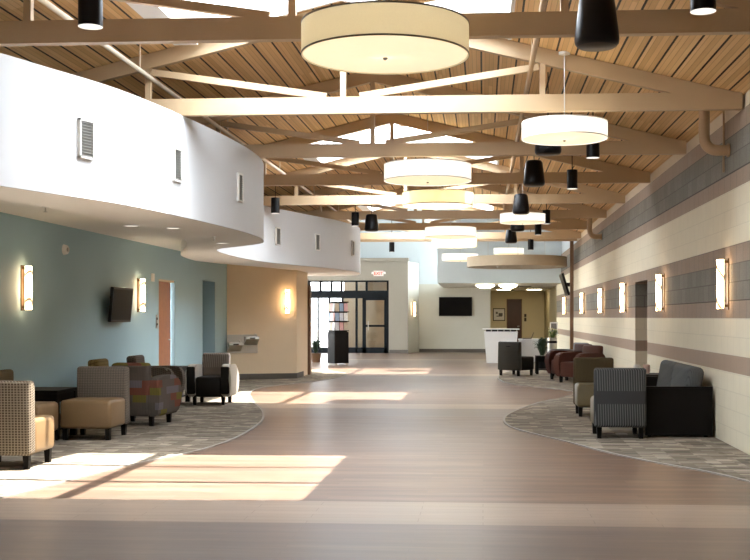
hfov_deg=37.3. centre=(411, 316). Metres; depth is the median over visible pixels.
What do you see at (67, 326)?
wall
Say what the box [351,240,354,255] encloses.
air vent
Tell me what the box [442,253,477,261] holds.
drum pendant
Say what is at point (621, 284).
diffuser
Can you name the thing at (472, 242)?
drum pendant
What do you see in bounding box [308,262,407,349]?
wall
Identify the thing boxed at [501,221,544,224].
diffuser
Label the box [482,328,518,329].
countertop
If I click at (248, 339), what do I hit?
basin
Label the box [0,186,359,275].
ceiling
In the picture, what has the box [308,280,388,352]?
window
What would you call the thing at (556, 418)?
carpet
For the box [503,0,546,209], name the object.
pipe
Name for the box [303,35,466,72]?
diffuser
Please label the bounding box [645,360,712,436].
sofa
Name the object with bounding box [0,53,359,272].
wall
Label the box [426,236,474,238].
diffuser
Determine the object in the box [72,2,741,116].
roof truss
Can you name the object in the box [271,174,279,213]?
pendant light
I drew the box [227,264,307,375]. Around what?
wall
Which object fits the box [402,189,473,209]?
drum pendant
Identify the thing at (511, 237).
speaker
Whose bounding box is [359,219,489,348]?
wall
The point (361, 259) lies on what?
trim
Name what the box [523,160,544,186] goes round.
speaker
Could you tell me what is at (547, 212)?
pendant light
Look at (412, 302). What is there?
wall sconce
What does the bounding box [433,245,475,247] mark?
diffuser
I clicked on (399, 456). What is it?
floor
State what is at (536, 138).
diffuser
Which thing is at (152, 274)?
thermostat
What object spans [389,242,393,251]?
pendant light
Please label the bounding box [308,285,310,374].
trim
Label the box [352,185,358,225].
recessed light
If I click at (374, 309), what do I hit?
wall
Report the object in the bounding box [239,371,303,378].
baseboard
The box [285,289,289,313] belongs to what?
wall sconce
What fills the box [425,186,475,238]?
drum pendant
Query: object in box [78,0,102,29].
pendant light
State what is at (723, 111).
conduit
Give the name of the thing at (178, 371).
chair
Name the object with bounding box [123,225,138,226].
recessed light
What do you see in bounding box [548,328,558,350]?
potted plant
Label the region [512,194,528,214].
speaker
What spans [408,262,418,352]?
wall
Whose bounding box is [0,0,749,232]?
ceiling
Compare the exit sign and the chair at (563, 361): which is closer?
the chair at (563, 361)
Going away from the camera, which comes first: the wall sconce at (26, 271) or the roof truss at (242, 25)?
the roof truss at (242, 25)
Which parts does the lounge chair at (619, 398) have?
seat, leg, leg, leg, leg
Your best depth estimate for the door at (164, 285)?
20.45 m
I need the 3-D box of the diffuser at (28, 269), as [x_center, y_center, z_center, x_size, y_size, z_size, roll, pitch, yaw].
[-4.806,-0.365,13.940,0.068,0.546,0.100,0,0,4]
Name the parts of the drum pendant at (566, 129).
cord, lamp shade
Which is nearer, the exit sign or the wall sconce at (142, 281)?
the wall sconce at (142, 281)
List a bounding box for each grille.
[525,185,542,186]
[537,153,558,155]
[578,42,615,51]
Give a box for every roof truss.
[0,0,749,45]
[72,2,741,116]
[187,73,686,158]
[262,114,649,185]
[264,157,624,205]
[267,173,606,219]
[312,186,586,230]
[340,205,580,239]
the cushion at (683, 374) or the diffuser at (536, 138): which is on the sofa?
the cushion at (683, 374)
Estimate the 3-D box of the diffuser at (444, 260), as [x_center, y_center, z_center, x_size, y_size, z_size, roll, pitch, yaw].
[1.602,-1.872,36.948,1.176,0.028,1.176,0,0,4]
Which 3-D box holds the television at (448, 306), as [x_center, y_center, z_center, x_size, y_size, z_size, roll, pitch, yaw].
[1.762,-0.425,44.932,1.340,0.770,0.094,0,0,4]
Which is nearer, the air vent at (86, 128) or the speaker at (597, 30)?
the speaker at (597, 30)
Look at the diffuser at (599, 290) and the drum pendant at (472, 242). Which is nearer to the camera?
the diffuser at (599, 290)
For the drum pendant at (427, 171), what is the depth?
14.85 m
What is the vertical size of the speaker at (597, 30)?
0.947 m
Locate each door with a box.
[159,279,173,365]
[362,298,386,352]
[507,299,521,341]
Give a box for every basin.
[228,340,242,351]
[244,334,258,344]
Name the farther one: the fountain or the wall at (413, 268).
the wall at (413, 268)
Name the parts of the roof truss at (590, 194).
post, post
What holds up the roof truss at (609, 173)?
attached to the ceiling at (719, 61)
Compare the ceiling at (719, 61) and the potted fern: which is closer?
the ceiling at (719, 61)
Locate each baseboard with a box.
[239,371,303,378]
[389,349,485,352]
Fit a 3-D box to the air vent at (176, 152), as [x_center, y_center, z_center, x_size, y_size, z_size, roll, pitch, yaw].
[-2.500,-1.620,11.826,0.030,0.360,0.200,0,0,11]
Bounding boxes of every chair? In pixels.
[0,369,57,441]
[0,381,53,469]
[60,366,129,439]
[88,358,151,376]
[112,362,181,425]
[126,355,185,393]
[185,353,238,404]
[498,341,533,375]
[545,344,591,379]
[548,342,588,351]
[553,345,604,382]
[573,357,613,416]
[590,368,645,438]
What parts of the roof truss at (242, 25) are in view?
post, post, post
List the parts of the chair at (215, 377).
panel, armrest, leg, seat, backrest, leg, panel, armrest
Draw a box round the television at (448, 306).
[439,297,471,315]
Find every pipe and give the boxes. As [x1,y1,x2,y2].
[38,0,351,222]
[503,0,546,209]
[587,218,601,239]
[699,111,729,156]
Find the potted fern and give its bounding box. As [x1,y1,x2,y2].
[311,340,327,361]
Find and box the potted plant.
[532,337,547,368]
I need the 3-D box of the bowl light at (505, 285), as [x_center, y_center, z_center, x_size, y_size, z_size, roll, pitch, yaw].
[3.493,-1.115,40.359,0.680,0.150,0.680,0,0,4]
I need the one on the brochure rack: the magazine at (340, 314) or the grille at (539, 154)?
the magazine at (340, 314)
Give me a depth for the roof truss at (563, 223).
27.80 m
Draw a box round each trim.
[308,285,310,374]
[360,258,408,261]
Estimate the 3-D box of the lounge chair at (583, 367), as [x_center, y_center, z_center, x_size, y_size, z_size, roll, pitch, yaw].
[2.636,1.002,15.986,0.580,0.820,0.634,0,0,4]
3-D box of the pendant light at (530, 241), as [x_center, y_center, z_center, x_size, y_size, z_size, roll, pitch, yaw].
[3.416,-2.303,31.947,0.168,0.747,0.168,0,0,4]
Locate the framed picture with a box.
[493,308,504,320]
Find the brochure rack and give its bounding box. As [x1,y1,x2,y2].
[327,301,348,364]
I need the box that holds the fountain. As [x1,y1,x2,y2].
[227,334,258,352]
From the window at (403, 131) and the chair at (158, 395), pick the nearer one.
the chair at (158, 395)
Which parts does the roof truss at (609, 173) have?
post, post, post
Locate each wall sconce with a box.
[21,265,31,310]
[137,278,144,311]
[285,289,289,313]
[412,302,415,315]
[563,297,566,314]
[580,293,584,313]
[598,288,603,312]
[620,283,626,312]
[656,274,664,311]
[717,258,728,309]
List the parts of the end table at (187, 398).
leg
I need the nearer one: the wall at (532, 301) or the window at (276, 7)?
the window at (276, 7)
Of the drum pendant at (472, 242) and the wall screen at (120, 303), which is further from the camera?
the drum pendant at (472, 242)
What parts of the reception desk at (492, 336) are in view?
gap panel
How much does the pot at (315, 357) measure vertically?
0.280 m
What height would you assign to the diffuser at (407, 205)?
0.028 m
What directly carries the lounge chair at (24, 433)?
on the carpet at (207, 424)
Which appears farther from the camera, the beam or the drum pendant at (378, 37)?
the beam
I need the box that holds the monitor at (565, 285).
[559,273,569,295]
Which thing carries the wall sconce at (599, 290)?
attached to the wall at (694, 215)
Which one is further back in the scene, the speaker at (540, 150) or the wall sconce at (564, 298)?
the wall sconce at (564, 298)
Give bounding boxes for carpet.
[0,370,346,497]
[497,368,749,482]
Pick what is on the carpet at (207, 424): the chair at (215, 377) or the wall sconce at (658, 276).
the chair at (215, 377)
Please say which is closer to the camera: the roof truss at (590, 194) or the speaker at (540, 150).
the speaker at (540, 150)
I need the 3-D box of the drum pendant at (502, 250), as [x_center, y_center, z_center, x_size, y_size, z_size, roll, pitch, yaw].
[2.899,-2.915,33.258,0.906,2.130,0.906,0,0,4]
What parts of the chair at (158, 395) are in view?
backrest, leg, leg, armrest, leg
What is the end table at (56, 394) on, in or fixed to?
on the carpet at (207, 424)
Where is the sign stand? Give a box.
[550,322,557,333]
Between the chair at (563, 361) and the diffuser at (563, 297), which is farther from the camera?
the diffuser at (563, 297)
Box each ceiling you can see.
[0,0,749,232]
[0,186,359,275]
[0,200,181,250]
[438,283,559,290]
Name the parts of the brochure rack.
panel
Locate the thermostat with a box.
[151,273,154,281]
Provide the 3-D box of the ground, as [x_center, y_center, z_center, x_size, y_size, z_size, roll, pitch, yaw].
[1.436,1.640,22.454,120.000,0.160,225.000,0,0,4]
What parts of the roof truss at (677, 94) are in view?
post, post, post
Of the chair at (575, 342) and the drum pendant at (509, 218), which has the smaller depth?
the drum pendant at (509, 218)
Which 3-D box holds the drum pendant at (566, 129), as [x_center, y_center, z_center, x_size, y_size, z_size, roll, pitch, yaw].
[1.613,-2.326,11.741,0.906,0.952,0.906,0,0,4]
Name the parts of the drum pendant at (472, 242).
lamp shade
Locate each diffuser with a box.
[25,266,31,309]
[140,279,144,311]
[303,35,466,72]
[385,176,469,185]
[404,203,471,208]
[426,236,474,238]
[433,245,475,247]
[444,260,466,261]
[496,253,519,254]
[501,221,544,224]
[523,132,605,144]
[563,297,564,313]
[580,293,582,313]
[598,289,600,312]
[620,283,623,311]
[656,274,660,310]
[717,259,723,308]
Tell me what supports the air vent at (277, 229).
in the wall at (41, 107)
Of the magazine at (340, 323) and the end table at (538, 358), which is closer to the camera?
the end table at (538, 358)
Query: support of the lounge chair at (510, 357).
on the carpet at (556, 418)
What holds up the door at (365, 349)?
attached to the window at (356, 294)
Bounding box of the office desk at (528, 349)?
[518,339,539,361]
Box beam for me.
[360,239,576,241]
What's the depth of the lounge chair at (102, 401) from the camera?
13.05 m
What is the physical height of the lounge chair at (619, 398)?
0.820 m
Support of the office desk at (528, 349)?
on the floor
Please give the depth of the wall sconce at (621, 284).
21.00 m
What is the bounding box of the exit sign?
[371,271,385,275]
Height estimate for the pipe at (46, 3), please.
0.314 m
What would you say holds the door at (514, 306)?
in the wall at (532, 301)
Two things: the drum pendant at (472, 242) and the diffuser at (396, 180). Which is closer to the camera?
the diffuser at (396, 180)
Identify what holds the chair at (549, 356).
on the carpet at (556, 418)
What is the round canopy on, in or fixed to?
hanging from the ceiling
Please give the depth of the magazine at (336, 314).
32.74 m
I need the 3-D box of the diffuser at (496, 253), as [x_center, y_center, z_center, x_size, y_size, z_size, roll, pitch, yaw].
[2.899,-1.882,33.258,0.876,0.028,0.876,0,0,4]
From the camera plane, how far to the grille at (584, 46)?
7.69 m
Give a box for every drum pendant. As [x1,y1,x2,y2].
[301,0,468,74]
[384,95,471,185]
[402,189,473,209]
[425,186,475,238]
[432,209,476,247]
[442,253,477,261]
[494,247,523,254]
[500,184,544,224]
[521,51,607,145]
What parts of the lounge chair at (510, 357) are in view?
backrest, seat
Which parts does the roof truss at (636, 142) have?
post, post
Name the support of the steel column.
on the floor
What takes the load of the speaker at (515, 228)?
hanging from the ceiling at (719, 61)
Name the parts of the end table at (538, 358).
leg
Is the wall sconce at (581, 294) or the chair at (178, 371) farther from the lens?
the wall sconce at (581, 294)
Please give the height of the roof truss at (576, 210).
1.195 m
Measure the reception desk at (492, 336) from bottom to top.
1.060 m
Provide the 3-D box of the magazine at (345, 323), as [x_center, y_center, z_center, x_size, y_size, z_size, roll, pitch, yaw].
[-1.960,0.275,32.889,0.125,0.235,0.028,0,0,-30]
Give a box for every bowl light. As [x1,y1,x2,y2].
[476,284,493,287]
[499,284,516,287]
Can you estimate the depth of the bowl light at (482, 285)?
40.21 m
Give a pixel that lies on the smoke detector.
(65, 249)
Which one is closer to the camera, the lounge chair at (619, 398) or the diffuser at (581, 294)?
the lounge chair at (619, 398)
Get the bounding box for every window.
[127,0,515,44]
[303,124,498,164]
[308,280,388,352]
[357,204,493,210]
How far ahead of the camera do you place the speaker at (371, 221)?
24.13 m
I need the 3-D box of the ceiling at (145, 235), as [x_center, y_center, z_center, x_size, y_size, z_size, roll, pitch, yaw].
[-4.271,-1.290,9.442,1.830,0.060,39.300,0,0,4]
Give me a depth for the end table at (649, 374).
15.68 m
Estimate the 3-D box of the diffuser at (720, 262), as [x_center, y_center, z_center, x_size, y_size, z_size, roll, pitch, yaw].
[3.420,-0.365,12.332,0.068,0.546,0.100,0,0,4]
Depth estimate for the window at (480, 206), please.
30.74 m
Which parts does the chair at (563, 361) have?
armrest, seat, armrest, backrest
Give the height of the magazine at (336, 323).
0.235 m
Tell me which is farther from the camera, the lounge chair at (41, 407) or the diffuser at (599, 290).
the diffuser at (599, 290)
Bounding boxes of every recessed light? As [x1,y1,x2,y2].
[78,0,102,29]
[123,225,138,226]
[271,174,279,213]
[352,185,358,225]
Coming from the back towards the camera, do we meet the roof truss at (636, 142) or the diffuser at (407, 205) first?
the diffuser at (407, 205)
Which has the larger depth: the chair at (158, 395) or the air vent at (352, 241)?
the air vent at (352, 241)
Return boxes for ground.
[311,330,327,346]
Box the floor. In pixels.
[0,349,749,559]
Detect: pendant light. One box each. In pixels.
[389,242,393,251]
[528,230,533,249]
[535,224,541,234]
[543,204,549,223]
[567,156,577,188]
[586,112,599,158]
[690,0,715,14]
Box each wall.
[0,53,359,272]
[0,212,226,402]
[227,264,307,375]
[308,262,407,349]
[344,282,386,346]
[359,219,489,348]
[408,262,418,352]
[490,291,543,338]
[544,286,556,349]
[557,104,749,454]
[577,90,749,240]
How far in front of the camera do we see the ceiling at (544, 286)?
41.93 m
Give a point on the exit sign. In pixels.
(376, 273)
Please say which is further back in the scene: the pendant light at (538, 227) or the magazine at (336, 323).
the magazine at (336, 323)
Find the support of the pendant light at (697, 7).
in the ceiling at (719, 61)
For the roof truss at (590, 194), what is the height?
1.195 m
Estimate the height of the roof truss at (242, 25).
1.195 m
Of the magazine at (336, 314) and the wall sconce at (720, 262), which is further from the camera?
the magazine at (336, 314)
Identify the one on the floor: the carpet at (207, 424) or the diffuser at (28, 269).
the carpet at (207, 424)
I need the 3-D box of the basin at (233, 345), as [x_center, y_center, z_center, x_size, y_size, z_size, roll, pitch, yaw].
[-3.976,0.645,24.952,0.394,0.270,0.412,0,0,4]
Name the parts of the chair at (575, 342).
armrest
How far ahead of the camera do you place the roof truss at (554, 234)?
30.93 m
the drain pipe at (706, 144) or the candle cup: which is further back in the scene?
the candle cup
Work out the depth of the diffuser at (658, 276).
16.63 m
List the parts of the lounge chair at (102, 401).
leg, leg, seat, backrest, leg, leg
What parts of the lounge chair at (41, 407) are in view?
backrest, seat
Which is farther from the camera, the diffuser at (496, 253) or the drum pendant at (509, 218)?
the diffuser at (496, 253)
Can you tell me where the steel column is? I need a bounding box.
[570,241,573,348]
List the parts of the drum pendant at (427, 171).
lamp shade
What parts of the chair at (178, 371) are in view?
backrest, armrest, armrest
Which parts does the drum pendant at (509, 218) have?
lamp shade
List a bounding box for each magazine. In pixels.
[335,303,338,310]
[335,313,338,320]
[335,322,338,329]
[339,313,343,320]
[339,322,343,329]
[344,303,347,310]
[344,313,347,320]
[344,322,347,329]
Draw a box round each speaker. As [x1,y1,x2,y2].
[364,185,378,231]
[505,230,516,242]
[510,187,524,231]
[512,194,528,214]
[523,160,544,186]
[535,72,561,155]
[574,0,619,51]
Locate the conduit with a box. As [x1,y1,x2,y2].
[723,111,724,171]
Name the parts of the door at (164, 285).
frame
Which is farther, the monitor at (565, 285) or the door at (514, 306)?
the door at (514, 306)
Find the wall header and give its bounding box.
[437,209,561,282]
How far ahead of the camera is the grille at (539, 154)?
12.79 m
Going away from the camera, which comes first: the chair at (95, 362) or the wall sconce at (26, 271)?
the wall sconce at (26, 271)
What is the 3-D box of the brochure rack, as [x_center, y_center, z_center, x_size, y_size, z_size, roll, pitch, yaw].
[-2.202,0.480,32.990,0.495,1.880,0.495,0,0,-30]
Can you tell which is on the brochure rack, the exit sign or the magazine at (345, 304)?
the magazine at (345, 304)
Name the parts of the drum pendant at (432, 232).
lamp shade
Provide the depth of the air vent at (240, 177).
13.91 m
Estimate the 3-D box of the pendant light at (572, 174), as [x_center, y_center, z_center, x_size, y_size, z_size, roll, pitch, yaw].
[2.538,-2.349,17.589,0.168,0.637,0.168,0,0,4]
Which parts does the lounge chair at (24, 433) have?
backrest, leg, seat, leg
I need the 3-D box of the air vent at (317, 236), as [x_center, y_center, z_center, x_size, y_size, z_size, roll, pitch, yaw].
[-2.043,-1.620,24.038,0.030,0.360,0.200,0,0,23]
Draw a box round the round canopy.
[467,254,566,268]
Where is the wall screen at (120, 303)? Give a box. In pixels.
[108,287,132,321]
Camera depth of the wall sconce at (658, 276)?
16.63 m
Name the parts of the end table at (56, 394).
leg, leg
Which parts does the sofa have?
panel, panel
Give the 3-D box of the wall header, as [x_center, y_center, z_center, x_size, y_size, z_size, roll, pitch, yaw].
[3.355,-2.585,38.978,4.920,2.790,0.225,0,0,4]
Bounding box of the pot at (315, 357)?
[311,353,320,361]
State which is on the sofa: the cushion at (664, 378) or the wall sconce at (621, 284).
the cushion at (664, 378)
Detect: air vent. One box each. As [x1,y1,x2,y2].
[78,118,94,160]
[172,147,181,182]
[237,172,243,202]
[275,227,280,245]
[315,234,319,250]
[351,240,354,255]
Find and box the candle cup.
[643,364,649,373]
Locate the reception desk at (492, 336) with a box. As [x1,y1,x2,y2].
[482,328,518,362]
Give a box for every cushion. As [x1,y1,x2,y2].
[656,360,682,385]
[671,363,703,385]
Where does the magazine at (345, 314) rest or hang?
on the brochure rack
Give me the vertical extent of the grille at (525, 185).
0.012 m
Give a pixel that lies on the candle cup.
(646, 366)
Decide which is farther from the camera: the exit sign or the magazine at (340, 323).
the exit sign
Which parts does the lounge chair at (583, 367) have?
leg, seat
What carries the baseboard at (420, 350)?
attached to the wall at (436, 331)
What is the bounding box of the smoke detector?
[62,244,69,254]
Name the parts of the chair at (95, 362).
backrest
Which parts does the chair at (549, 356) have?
seat, armrest, backrest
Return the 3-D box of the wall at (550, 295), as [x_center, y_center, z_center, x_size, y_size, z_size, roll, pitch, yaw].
[5.818,0.115,45.922,0.150,2.610,9.600,0,0,4]
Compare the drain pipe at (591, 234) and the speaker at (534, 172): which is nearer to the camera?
the speaker at (534, 172)
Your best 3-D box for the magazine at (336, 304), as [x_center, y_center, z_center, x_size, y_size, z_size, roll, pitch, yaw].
[-2.211,-0.285,32.743,0.125,0.235,0.028,0,0,-30]
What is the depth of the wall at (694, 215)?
15.01 m
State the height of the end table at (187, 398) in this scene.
0.600 m
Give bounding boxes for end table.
[35,387,76,439]
[179,366,190,403]
[535,355,545,373]
[646,373,658,375]

